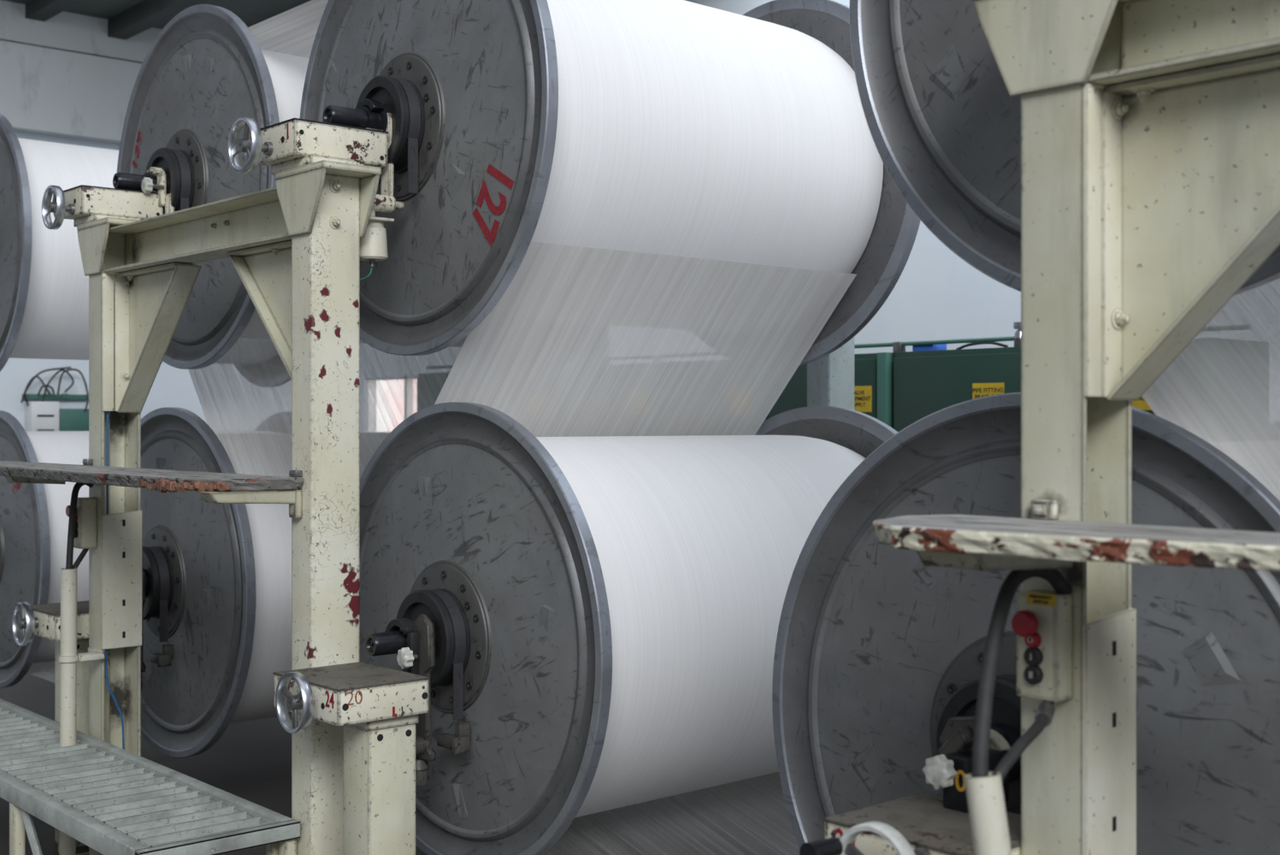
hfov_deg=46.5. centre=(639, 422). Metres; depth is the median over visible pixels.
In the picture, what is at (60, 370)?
cable
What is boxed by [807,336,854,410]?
pillar
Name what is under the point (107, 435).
cable
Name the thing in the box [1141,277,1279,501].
sheet
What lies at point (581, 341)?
sheet
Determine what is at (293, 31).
sheet
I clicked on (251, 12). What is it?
ceiling
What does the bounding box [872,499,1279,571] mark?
board
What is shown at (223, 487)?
board
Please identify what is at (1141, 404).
sign
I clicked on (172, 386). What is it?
wall
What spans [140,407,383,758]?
beam
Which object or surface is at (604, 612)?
beam
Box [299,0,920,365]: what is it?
beam
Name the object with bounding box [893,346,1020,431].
tall cabinet
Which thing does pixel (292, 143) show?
bracket
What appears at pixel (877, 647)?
beam
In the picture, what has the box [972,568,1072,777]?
cable
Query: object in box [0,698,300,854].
platform
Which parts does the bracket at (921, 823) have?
lid, clamp knob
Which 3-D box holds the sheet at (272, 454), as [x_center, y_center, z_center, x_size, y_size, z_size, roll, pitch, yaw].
[-1.029,-0.121,5.499,1.304,0.698,0.562,0,0,-41]
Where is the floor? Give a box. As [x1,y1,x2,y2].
[0,660,799,854]
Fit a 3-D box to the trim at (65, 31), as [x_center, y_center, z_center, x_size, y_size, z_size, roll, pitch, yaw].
[-5.749,-2.862,9.549,9.000,0.275,0.070,0,0,-41]
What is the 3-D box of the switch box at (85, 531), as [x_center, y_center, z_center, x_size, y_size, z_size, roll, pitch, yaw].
[-1.741,0.314,4.637,0.080,0.157,0.060,0,0,-41]
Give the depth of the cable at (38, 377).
10.69 m
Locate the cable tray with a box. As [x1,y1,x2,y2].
[22,393,87,400]
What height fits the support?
0.904 m
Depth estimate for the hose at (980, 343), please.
6.11 m
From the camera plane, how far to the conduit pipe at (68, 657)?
4.54 m
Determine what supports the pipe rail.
on the tall cabinet at (873, 372)
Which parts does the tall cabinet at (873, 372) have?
door, corner post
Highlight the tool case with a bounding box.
[912,343,946,351]
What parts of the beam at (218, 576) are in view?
hub plate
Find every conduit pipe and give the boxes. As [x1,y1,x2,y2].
[58,567,104,854]
[964,771,1011,854]
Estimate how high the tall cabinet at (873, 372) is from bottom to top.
1.680 m
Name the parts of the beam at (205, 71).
hub plate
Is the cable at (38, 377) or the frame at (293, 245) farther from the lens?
the cable at (38, 377)
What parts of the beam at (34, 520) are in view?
hub plate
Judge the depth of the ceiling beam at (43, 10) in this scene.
10.48 m
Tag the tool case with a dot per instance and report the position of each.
(929, 347)
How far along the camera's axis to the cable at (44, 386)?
10.72 m
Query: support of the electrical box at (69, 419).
attached to the wall at (172, 386)
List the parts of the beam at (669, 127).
hub plate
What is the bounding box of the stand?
[11,567,173,847]
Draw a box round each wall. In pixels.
[0,129,288,430]
[436,0,1020,372]
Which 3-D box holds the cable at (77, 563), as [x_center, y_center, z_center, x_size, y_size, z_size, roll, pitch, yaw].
[-1.736,0.436,4.593,0.021,0.108,0.108,0,0,13]
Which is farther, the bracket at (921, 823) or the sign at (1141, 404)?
the sign at (1141, 404)
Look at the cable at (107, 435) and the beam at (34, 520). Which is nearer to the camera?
the cable at (107, 435)
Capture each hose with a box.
[65,482,94,569]
[955,342,1008,349]
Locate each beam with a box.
[0,112,269,387]
[0,410,291,688]
[25,0,82,21]
[107,0,207,39]
[112,4,467,369]
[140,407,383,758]
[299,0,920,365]
[359,401,898,854]
[772,392,1279,854]
[849,0,1279,294]
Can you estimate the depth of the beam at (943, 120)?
2.63 m
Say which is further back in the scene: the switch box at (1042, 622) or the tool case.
the tool case
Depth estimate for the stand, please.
4.83 m
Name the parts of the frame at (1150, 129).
head plate, post, plate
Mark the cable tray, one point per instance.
(64, 396)
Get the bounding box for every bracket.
[227,99,404,280]
[799,716,1020,854]
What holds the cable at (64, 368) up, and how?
attached to the electrical box at (38, 415)
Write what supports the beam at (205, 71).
on the box at (82, 203)
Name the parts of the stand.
lid, support post, bracket plate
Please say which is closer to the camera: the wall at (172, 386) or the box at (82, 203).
the box at (82, 203)
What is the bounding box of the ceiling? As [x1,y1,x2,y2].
[3,0,310,29]
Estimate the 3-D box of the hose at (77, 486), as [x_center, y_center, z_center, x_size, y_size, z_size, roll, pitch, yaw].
[-1.737,0.333,4.604,0.031,0.316,0.114,0,0,23]
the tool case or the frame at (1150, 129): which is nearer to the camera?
the frame at (1150, 129)
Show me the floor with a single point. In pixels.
(251, 760)
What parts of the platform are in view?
leg, leg, leg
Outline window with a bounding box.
[366,377,412,424]
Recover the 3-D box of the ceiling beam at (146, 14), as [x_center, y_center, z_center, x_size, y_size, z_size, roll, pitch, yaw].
[-2.347,-2.935,9.348,0.140,0.130,4.730,0,0,-41]
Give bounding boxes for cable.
[20,366,70,402]
[23,376,51,406]
[36,384,55,396]
[41,369,74,401]
[56,368,88,411]
[72,548,89,568]
[105,411,124,749]
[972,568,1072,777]
[991,700,1055,781]
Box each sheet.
[188,337,461,478]
[247,0,328,58]
[434,241,856,436]
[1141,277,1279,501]
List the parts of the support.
lid, support post, slide plate, clamp knob, clamp lever, bracket plate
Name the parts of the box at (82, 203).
slide plate, lid, clamp knob, knob stem, clamp lever, hanger arm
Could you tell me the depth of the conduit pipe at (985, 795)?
1.84 m
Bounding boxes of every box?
[24,401,58,430]
[41,166,174,230]
[58,408,88,430]
[65,496,97,548]
[1011,589,1073,701]
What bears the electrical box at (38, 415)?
attached to the wall at (172, 386)
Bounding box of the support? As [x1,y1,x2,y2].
[272,613,471,854]
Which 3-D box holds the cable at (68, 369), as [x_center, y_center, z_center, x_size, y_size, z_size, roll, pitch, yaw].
[-4.133,-0.236,10.847,0.235,0.314,0.014,0,0,-41]
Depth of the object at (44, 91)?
10.82 m
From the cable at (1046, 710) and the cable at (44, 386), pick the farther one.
the cable at (44, 386)
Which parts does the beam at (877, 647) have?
hub plate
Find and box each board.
[0,459,304,518]
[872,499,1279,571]
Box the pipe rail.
[442,321,1020,368]
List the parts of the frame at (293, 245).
plate, head plate, cap plate, post, plate, head plate, post, cap plate, head plate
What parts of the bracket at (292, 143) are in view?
slide plate, lid, spring seat, hanger arm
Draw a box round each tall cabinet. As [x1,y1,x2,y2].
[767,352,894,428]
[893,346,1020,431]
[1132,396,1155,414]
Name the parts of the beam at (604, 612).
hub plate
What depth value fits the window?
12.25 m
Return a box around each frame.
[76,159,381,854]
[973,0,1279,854]
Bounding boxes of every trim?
[0,0,162,63]
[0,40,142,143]
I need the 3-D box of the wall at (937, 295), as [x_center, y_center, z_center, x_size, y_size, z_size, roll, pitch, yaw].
[2.638,-1.310,6.989,0.200,5.380,13.000,0,0,-41]

